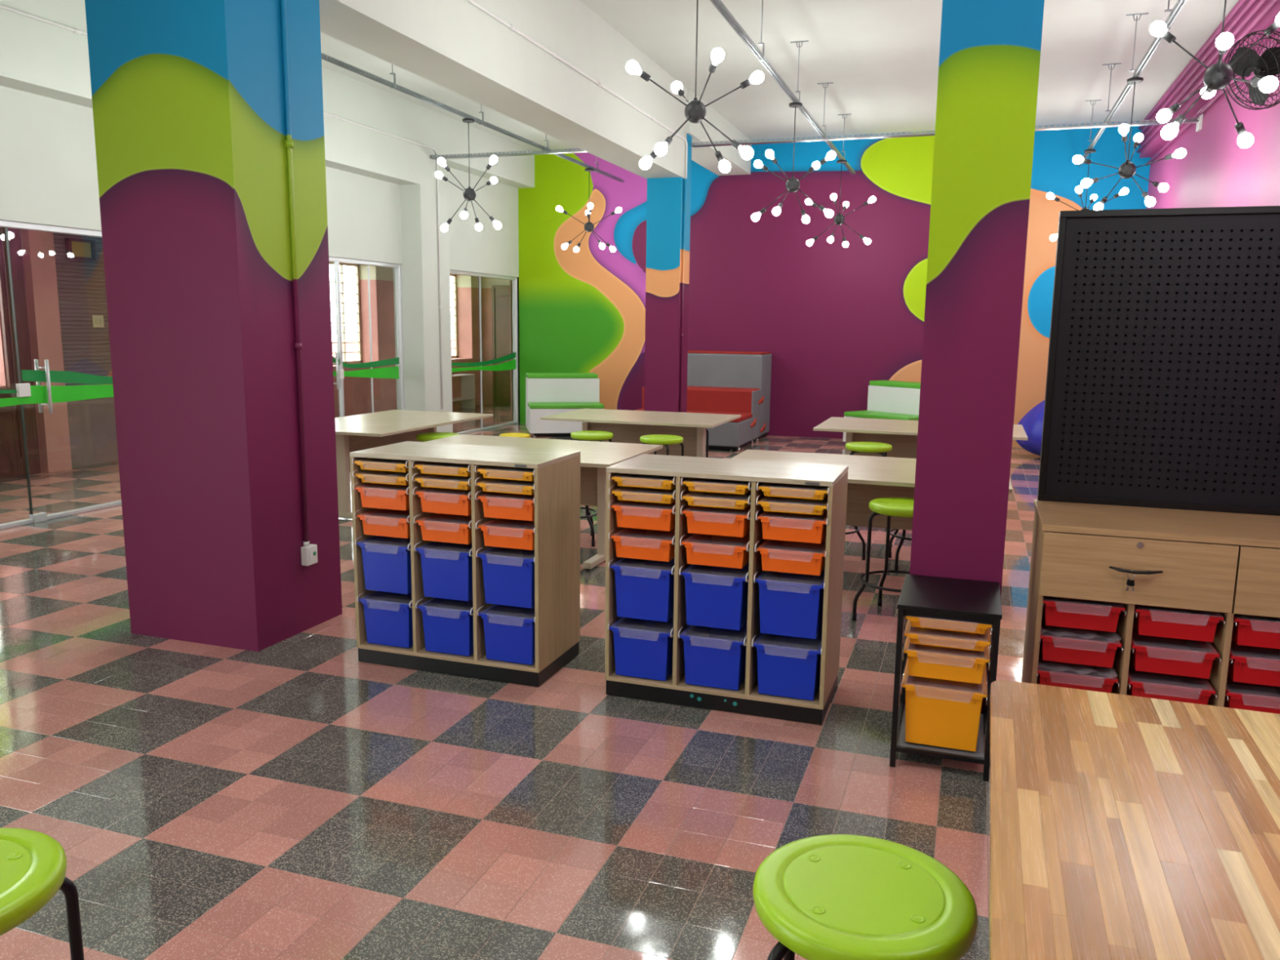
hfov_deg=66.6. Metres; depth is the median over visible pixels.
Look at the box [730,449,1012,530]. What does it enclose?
desk
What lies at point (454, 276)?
window
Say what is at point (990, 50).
pillar
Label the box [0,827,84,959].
stool
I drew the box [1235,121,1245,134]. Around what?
socket
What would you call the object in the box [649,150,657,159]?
socket
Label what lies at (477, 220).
socket
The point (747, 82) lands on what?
socket
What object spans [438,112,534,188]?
beam
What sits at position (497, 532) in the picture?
tray
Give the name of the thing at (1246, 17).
curtain
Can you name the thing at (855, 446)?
stool
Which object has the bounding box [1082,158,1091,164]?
socket
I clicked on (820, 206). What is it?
socket
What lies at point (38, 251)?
pilaster
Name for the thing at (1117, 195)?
socket
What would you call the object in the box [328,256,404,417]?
window
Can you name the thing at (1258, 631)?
tray
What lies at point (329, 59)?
rail
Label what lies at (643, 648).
tray
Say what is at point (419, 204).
pillar
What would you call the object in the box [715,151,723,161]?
socket
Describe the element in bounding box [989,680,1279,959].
table
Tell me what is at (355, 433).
desk
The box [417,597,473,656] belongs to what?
tray
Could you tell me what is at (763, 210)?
socket
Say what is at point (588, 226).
sputnik chandelier
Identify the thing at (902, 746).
shelf
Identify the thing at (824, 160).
socket
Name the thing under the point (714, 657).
tray
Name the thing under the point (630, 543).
tray
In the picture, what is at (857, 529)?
stool
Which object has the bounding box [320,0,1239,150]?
ceiling
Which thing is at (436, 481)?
tray
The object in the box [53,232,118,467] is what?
roller shutter
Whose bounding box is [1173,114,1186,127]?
socket
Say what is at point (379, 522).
tray
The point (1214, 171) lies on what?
wall
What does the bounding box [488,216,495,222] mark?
socket
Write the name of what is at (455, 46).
beam
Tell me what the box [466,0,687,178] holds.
conduit
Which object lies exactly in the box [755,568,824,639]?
tray
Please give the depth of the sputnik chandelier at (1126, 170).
8.61 m
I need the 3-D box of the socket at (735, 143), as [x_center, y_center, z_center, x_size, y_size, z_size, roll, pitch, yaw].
[0.620,-2.159,6.264,0.068,0.041,0.042,46,30,21]
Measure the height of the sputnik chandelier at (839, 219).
1.098 m
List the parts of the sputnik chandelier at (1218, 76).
bulb, bulb, bulb, arm, arm, arm, bulb, arm, stem, bulb, arm, arm, bulb, arm, bulb, bulb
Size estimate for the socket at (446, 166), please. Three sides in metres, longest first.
0.068 x 0.042 x 0.041 m
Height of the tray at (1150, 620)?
0.112 m
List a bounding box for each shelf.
[451,373,475,408]
[896,703,984,758]
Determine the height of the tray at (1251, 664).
0.112 m
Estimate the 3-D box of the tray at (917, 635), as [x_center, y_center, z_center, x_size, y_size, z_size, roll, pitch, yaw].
[1.236,0.592,3.903,0.312,0.050,0.430,4,10,19]
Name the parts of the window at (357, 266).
frame, frame, frame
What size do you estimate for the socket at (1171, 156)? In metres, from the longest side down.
0.068 x 0.042 x 0.041 m
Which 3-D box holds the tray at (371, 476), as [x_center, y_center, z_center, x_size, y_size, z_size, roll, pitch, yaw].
[-1.192,-0.033,4.954,0.292,0.048,0.460,4,10,19]
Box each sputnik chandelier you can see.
[435,118,501,231]
[555,168,622,252]
[626,0,764,173]
[751,102,835,223]
[804,160,875,247]
[1046,149,1128,240]
[1072,76,1186,209]
[1150,0,1279,148]
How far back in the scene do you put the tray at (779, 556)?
4.20 m
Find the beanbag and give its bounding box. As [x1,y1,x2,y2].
[1016,400,1044,456]
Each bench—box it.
[525,373,604,436]
[842,380,920,441]
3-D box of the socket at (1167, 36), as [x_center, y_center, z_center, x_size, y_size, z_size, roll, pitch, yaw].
[3.041,-2.539,5.591,0.042,0.041,0.068,-5,53,-34]
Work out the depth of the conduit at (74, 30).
12.71 m
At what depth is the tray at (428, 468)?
4.65 m
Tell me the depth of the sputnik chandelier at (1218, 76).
5.37 m
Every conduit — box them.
[0,4,443,408]
[280,0,308,542]
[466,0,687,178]
[679,178,685,412]
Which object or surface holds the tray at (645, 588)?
in the base cabinet at (747, 700)
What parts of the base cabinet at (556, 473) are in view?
panel, maker plate, panel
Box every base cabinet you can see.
[349,440,580,686]
[604,453,848,724]
[1021,498,1279,706]
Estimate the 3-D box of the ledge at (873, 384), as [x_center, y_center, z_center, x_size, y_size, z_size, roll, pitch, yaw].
[3.875,-1.378,14.082,0.370,0.070,1.110,-6,11,-38]
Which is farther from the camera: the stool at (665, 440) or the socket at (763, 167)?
the socket at (763, 167)
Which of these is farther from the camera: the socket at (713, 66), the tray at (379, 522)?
the socket at (713, 66)
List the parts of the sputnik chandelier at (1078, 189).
bulb, bulb, bulb, stem, bulb, bulb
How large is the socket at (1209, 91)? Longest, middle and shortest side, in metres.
0.068 x 0.042 x 0.041 m
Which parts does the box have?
plate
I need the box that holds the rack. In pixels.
[889,573,1002,781]
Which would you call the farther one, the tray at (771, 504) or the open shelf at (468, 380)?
the open shelf at (468, 380)
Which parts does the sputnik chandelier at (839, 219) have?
bulb, bulb, bulb, bulb, stem, bulb, bulb, bulb, bulb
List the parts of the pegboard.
frame, frame, frame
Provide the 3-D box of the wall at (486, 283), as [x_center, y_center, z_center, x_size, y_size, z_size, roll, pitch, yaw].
[-2.220,-3.749,19.867,2.280,4.500,0.150,4,10,19]
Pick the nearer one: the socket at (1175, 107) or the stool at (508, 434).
the socket at (1175, 107)
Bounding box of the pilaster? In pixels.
[21,229,71,472]
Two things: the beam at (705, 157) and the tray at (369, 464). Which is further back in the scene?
the beam at (705, 157)
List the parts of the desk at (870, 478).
modesty panel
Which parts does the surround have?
panel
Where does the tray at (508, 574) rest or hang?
in the base cabinet at (556, 473)
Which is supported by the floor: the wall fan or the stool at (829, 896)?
the stool at (829, 896)
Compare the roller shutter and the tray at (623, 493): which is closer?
the tray at (623, 493)
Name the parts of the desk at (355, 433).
modesty panel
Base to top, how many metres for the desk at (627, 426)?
0.800 m
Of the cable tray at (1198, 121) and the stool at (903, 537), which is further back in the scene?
the cable tray at (1198, 121)
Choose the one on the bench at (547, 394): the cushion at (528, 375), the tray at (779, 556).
the cushion at (528, 375)
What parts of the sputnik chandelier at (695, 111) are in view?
bulb, bulb, bulb, arm, bulb, arm, stem, arm, arm, arm, bulb, arm, bulb, bulb, bulb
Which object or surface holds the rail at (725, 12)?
hanging from the ceiling
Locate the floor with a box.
[0,404,1039,959]
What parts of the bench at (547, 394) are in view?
frame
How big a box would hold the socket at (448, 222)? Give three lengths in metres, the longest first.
0.068 x 0.042 x 0.041 m
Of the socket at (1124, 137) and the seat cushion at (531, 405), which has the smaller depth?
the socket at (1124, 137)
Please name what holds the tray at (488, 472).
in the base cabinet at (556, 473)
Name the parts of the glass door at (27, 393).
door handle, door handle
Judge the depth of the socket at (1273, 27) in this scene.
5.38 m
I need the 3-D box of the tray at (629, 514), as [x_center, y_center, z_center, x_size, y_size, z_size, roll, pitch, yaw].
[0.079,0.141,4.564,0.292,0.106,0.460,4,10,19]
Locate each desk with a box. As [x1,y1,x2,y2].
[334,409,493,519]
[423,434,662,570]
[540,408,741,457]
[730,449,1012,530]
[813,417,1027,458]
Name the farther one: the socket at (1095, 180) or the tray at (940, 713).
the socket at (1095, 180)
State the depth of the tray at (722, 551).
4.30 m
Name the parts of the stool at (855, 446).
seat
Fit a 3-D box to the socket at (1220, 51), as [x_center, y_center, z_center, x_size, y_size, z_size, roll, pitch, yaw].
[3.021,-2.233,5.043,0.042,0.041,0.068,5,3,27]
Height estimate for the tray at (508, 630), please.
0.238 m
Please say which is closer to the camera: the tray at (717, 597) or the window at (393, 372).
the tray at (717, 597)
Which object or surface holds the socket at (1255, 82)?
attached to the sputnik chandelier at (1218, 76)
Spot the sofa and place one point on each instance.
(719, 382)
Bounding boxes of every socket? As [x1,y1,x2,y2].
[441,175,448,181]
[444,164,450,171]
[446,218,452,224]
[475,217,479,224]
[485,163,492,169]
[486,180,492,185]
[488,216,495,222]
[639,71,650,81]
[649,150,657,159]
[662,136,672,146]
[676,87,684,96]
[708,61,717,73]
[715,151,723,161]
[731,139,742,150]
[739,79,751,88]
[759,207,766,214]
[761,164,768,171]
[771,156,777,164]
[800,208,805,216]
[818,204,826,211]
[819,157,826,164]
[1053,196,1059,201]
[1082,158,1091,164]
[1090,177,1098,183]
[1100,196,1107,204]
[1113,192,1119,198]
[1121,133,1127,142]
[1133,140,1139,147]
[1142,191,1149,199]
[1152,181,1160,187]
[1162,31,1176,44]
[1164,153,1173,159]
[1168,103,1180,114]
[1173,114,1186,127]
[1205,87,1213,93]
[1217,48,1227,54]
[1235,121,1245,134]
[1250,78,1262,87]
[1264,22,1279,35]
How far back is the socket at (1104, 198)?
9.01 m
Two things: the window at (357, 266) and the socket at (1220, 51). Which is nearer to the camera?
the socket at (1220, 51)
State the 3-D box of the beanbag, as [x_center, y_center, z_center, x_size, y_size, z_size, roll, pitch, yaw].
[5.667,-0.771,13.090,1.174,0.948,1.125,4,10,19]
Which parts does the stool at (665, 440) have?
seat, leg, leg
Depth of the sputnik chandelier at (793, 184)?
9.72 m
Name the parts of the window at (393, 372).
door handle, frame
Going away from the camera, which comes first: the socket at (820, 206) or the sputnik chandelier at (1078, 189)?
the socket at (820, 206)
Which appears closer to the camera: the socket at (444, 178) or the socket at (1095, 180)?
the socket at (1095, 180)
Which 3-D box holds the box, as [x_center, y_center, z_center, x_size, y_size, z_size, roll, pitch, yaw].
[-1.831,0.403,5.391,0.052,0.130,0.090,4,10,19]
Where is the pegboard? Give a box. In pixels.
[1037,205,1279,515]
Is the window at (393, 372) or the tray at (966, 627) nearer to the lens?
the tray at (966, 627)
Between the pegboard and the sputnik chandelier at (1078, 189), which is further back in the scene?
the sputnik chandelier at (1078, 189)
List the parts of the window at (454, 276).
frame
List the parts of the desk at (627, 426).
modesty panel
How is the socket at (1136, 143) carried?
attached to the sputnik chandelier at (1126, 170)
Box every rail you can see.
[320,52,624,182]
[710,0,855,174]
[1077,0,1187,166]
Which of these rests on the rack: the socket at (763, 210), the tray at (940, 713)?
the tray at (940, 713)
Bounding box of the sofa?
[634,350,771,450]
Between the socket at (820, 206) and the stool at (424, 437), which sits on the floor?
the stool at (424, 437)
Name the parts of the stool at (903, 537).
leg, leg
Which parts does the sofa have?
seat, panel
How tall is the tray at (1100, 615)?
0.112 m
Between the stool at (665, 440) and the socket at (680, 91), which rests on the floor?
the stool at (665, 440)
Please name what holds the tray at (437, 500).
in the base cabinet at (556, 473)
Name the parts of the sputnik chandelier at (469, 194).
bulb, bulb, bulb, arm, arm, bulb, stem, bulb, arm, bulb, bulb, bulb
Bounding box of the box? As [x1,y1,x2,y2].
[300,541,317,565]
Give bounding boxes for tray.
[354,457,408,472]
[355,470,408,485]
[355,483,409,511]
[356,508,410,538]
[356,535,411,594]
[358,591,413,648]
[414,462,471,476]
[414,474,471,489]
[415,487,471,515]
[415,513,471,544]
[416,541,472,601]
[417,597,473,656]
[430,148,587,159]
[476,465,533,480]
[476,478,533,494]
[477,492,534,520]
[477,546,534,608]
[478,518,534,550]
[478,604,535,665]
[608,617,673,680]
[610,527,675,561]
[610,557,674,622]
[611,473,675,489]
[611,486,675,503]
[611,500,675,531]
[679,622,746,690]
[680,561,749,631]
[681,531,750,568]
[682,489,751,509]
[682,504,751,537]
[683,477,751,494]
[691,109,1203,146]
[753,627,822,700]
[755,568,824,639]
[756,537,826,575]
[757,494,827,515]
[757,509,827,543]
[758,482,828,499]
[902,658,986,751]
[903,635,989,684]
[904,619,990,651]
[905,616,991,634]
[1036,645,1118,693]
[1040,613,1121,667]
[1042,595,1124,632]
[1126,659,1215,705]
[1129,624,1219,679]
[1133,604,1223,642]
[1223,674,1279,714]
[1227,638,1279,686]
[1231,613,1279,648]
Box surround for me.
[0,226,40,479]
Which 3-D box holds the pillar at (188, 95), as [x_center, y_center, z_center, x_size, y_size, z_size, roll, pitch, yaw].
[-2.251,-1.405,5.197,0.850,4.500,0.720,4,10,19]
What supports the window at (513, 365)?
in the wall at (49, 176)
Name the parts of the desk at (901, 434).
modesty panel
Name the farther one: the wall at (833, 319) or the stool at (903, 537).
the wall at (833, 319)
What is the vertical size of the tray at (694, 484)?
0.048 m
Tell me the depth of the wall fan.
7.01 m
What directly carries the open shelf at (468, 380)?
on the floor
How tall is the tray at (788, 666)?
0.238 m
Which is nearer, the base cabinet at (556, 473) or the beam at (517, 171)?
the base cabinet at (556, 473)
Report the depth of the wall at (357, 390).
16.98 m
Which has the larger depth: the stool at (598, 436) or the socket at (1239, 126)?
the stool at (598, 436)
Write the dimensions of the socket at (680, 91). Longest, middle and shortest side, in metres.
0.068 x 0.042 x 0.041 m
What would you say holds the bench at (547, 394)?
on the floor
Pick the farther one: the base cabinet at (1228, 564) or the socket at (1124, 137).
the socket at (1124, 137)
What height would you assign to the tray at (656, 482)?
0.048 m
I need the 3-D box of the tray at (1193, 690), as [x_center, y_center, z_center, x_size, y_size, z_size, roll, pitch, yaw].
[2.138,0.822,3.998,0.300,0.112,0.460,4,10,19]
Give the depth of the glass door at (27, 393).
8.20 m
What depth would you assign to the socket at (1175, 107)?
5.77 m
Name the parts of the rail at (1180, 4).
threaded rod, threaded rod, ceiling plate, threaded rod, ceiling plate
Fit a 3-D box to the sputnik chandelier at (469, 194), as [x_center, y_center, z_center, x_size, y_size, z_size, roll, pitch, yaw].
[-1.874,-3.341,10.673,0.698,1.183,0.855,-2,9,-15]
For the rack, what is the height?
0.663 m
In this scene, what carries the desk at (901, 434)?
on the floor
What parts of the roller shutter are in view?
plinth panel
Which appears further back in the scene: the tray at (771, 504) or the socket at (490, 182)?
the socket at (490, 182)
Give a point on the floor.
(297, 797)
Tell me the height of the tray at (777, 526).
0.106 m
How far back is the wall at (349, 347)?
22.29 m
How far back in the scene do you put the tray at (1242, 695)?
3.73 m
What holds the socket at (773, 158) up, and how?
attached to the sputnik chandelier at (793, 184)
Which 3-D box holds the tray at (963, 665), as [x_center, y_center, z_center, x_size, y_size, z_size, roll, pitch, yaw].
[1.235,0.690,3.918,0.312,0.112,0.430,4,10,19]
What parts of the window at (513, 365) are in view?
frame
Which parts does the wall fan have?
blade, blade, motor, blade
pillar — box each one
[84,0,342,651]
[392,184,453,432]
[644,133,692,412]
[904,0,1044,714]
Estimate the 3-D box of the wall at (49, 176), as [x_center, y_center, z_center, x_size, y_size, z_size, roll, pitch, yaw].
[-4.726,-2.037,8.967,0.170,4.500,22.650,4,10,19]
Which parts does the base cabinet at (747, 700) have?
panel, maker plate, panel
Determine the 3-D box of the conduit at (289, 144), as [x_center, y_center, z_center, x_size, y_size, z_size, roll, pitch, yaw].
[-1.819,-1.621,5.061,0.041,3.980,0.041,4,10,19]
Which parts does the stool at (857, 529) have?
leg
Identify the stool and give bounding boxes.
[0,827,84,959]
[415,431,459,441]
[499,432,529,437]
[570,431,613,442]
[580,505,597,546]
[640,434,684,456]
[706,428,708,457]
[752,834,977,959]
[844,525,866,559]
[845,441,892,528]
[851,497,914,621]
[888,528,911,570]
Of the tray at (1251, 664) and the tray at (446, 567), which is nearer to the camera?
the tray at (1251, 664)
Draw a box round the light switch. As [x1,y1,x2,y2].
[91,315,104,327]
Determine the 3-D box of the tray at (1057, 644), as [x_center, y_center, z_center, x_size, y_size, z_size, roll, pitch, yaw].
[1.819,0.646,4.081,0.300,0.131,0.460,4,10,19]
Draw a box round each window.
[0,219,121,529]
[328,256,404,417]
[328,261,362,364]
[449,270,518,434]
[449,273,457,358]
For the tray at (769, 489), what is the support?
in the base cabinet at (747, 700)
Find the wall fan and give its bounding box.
[1224,29,1279,110]
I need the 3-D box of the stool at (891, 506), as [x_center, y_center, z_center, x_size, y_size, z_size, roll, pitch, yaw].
[1.538,0.478,5.738,0.467,0.702,0.467,7,11,35]
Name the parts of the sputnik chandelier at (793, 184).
bulb, bulb, bulb, arm, bulb, arm, arm, stem, bulb, arm, arm, bulb, bulb, bulb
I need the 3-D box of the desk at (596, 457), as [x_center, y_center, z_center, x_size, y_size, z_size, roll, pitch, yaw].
[-0.839,0.156,7.266,1.740,0.800,1.150,4,10,19]
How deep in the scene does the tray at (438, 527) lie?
4.70 m
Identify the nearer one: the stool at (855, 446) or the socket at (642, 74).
the socket at (642, 74)
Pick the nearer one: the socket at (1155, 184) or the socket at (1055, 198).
the socket at (1155, 184)
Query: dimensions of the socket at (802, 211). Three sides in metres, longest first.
0.068 x 0.042 x 0.041 m
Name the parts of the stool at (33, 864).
seat, leg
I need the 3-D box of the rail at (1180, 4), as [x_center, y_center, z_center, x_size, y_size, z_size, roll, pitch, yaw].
[2.930,-3.185,4.397,0.180,0.607,18.800,4,10,19]
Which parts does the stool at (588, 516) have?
leg, leg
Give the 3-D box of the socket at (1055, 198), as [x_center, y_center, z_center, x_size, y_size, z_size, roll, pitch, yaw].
[5.249,-3.532,12.256,0.068,0.041,0.042,40,28,25]
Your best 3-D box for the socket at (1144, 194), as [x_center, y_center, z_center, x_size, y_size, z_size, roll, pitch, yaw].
[4.370,-2.460,8.416,0.042,0.041,0.068,0,49,-6]
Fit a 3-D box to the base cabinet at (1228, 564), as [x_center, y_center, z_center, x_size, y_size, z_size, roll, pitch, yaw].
[2.319,0.646,3.958,1.368,0.952,0.654,4,10,19]
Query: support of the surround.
attached to the wall at (357, 390)
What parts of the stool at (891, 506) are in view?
leg, leg, seat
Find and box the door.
[491,285,511,405]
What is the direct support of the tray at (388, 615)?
on the base cabinet at (556, 473)
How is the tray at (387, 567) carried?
in the base cabinet at (556, 473)
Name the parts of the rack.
leg, rail, leg, rail, rail, rail, leg, leg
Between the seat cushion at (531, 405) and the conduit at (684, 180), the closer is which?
the conduit at (684, 180)
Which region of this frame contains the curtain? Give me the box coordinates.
[1136,0,1279,165]
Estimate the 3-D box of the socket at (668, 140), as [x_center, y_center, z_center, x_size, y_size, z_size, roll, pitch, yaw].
[0.177,-2.152,6.189,0.042,0.041,0.068,7,48,35]
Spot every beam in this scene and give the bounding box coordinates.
[0,0,439,189]
[319,0,687,178]
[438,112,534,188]
[686,88,751,175]
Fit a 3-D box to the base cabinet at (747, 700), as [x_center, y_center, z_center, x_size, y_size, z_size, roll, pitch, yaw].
[0.401,0.469,4.531,1.010,1.074,0.521,4,10,19]
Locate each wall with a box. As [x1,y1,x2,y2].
[0,85,519,423]
[0,229,480,471]
[332,338,454,360]
[480,276,509,405]
[511,121,1151,447]
[1146,31,1279,208]
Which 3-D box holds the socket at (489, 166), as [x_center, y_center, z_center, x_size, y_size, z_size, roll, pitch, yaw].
[-1.635,-3.392,10.535,0.068,0.041,0.042,-46,-17,29]
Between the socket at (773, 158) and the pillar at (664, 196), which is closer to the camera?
the socket at (773, 158)
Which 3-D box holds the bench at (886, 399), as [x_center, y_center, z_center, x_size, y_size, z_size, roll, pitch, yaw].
[3.664,-0.928,13.978,0.910,0.930,1.138,-6,11,-38]
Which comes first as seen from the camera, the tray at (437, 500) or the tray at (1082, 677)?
the tray at (1082, 677)
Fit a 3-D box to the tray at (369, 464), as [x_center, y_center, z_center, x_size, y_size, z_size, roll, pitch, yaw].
[-1.192,-0.096,4.938,0.292,0.048,0.460,4,10,19]
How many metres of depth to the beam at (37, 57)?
11.04 m
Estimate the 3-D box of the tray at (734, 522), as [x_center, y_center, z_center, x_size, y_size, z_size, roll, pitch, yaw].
[0.395,0.162,4.456,0.292,0.106,0.460,4,10,19]
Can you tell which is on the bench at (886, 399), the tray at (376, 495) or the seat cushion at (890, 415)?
the seat cushion at (890, 415)
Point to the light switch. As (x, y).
(97, 320)
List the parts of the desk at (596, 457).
modesty panel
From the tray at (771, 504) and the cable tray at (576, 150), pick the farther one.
the cable tray at (576, 150)
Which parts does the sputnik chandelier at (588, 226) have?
bulb, bulb, bulb, stem, bulb, bulb, bulb, bulb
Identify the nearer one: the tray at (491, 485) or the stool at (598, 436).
the tray at (491, 485)
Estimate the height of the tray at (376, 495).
0.106 m
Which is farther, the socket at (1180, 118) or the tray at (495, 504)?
the socket at (1180, 118)
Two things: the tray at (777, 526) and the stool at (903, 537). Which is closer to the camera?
the tray at (777, 526)
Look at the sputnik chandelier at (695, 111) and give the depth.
6.35 m
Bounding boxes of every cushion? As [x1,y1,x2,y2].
[525,373,598,378]
[528,401,604,408]
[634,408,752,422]
[844,410,918,420]
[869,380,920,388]
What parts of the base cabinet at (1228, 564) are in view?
panel, handle, drawer, drawer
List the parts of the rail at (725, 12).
threaded rod, threaded rod, ceiling plate, threaded rod, ceiling plate, threaded rod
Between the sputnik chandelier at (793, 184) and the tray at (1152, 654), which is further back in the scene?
the sputnik chandelier at (793, 184)
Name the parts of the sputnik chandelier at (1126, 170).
bulb, bulb, bulb, arm, arm, arm, bulb, arm, stem, arm, bulb, arm, arm, bulb, bulb, bulb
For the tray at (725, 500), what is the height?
0.048 m

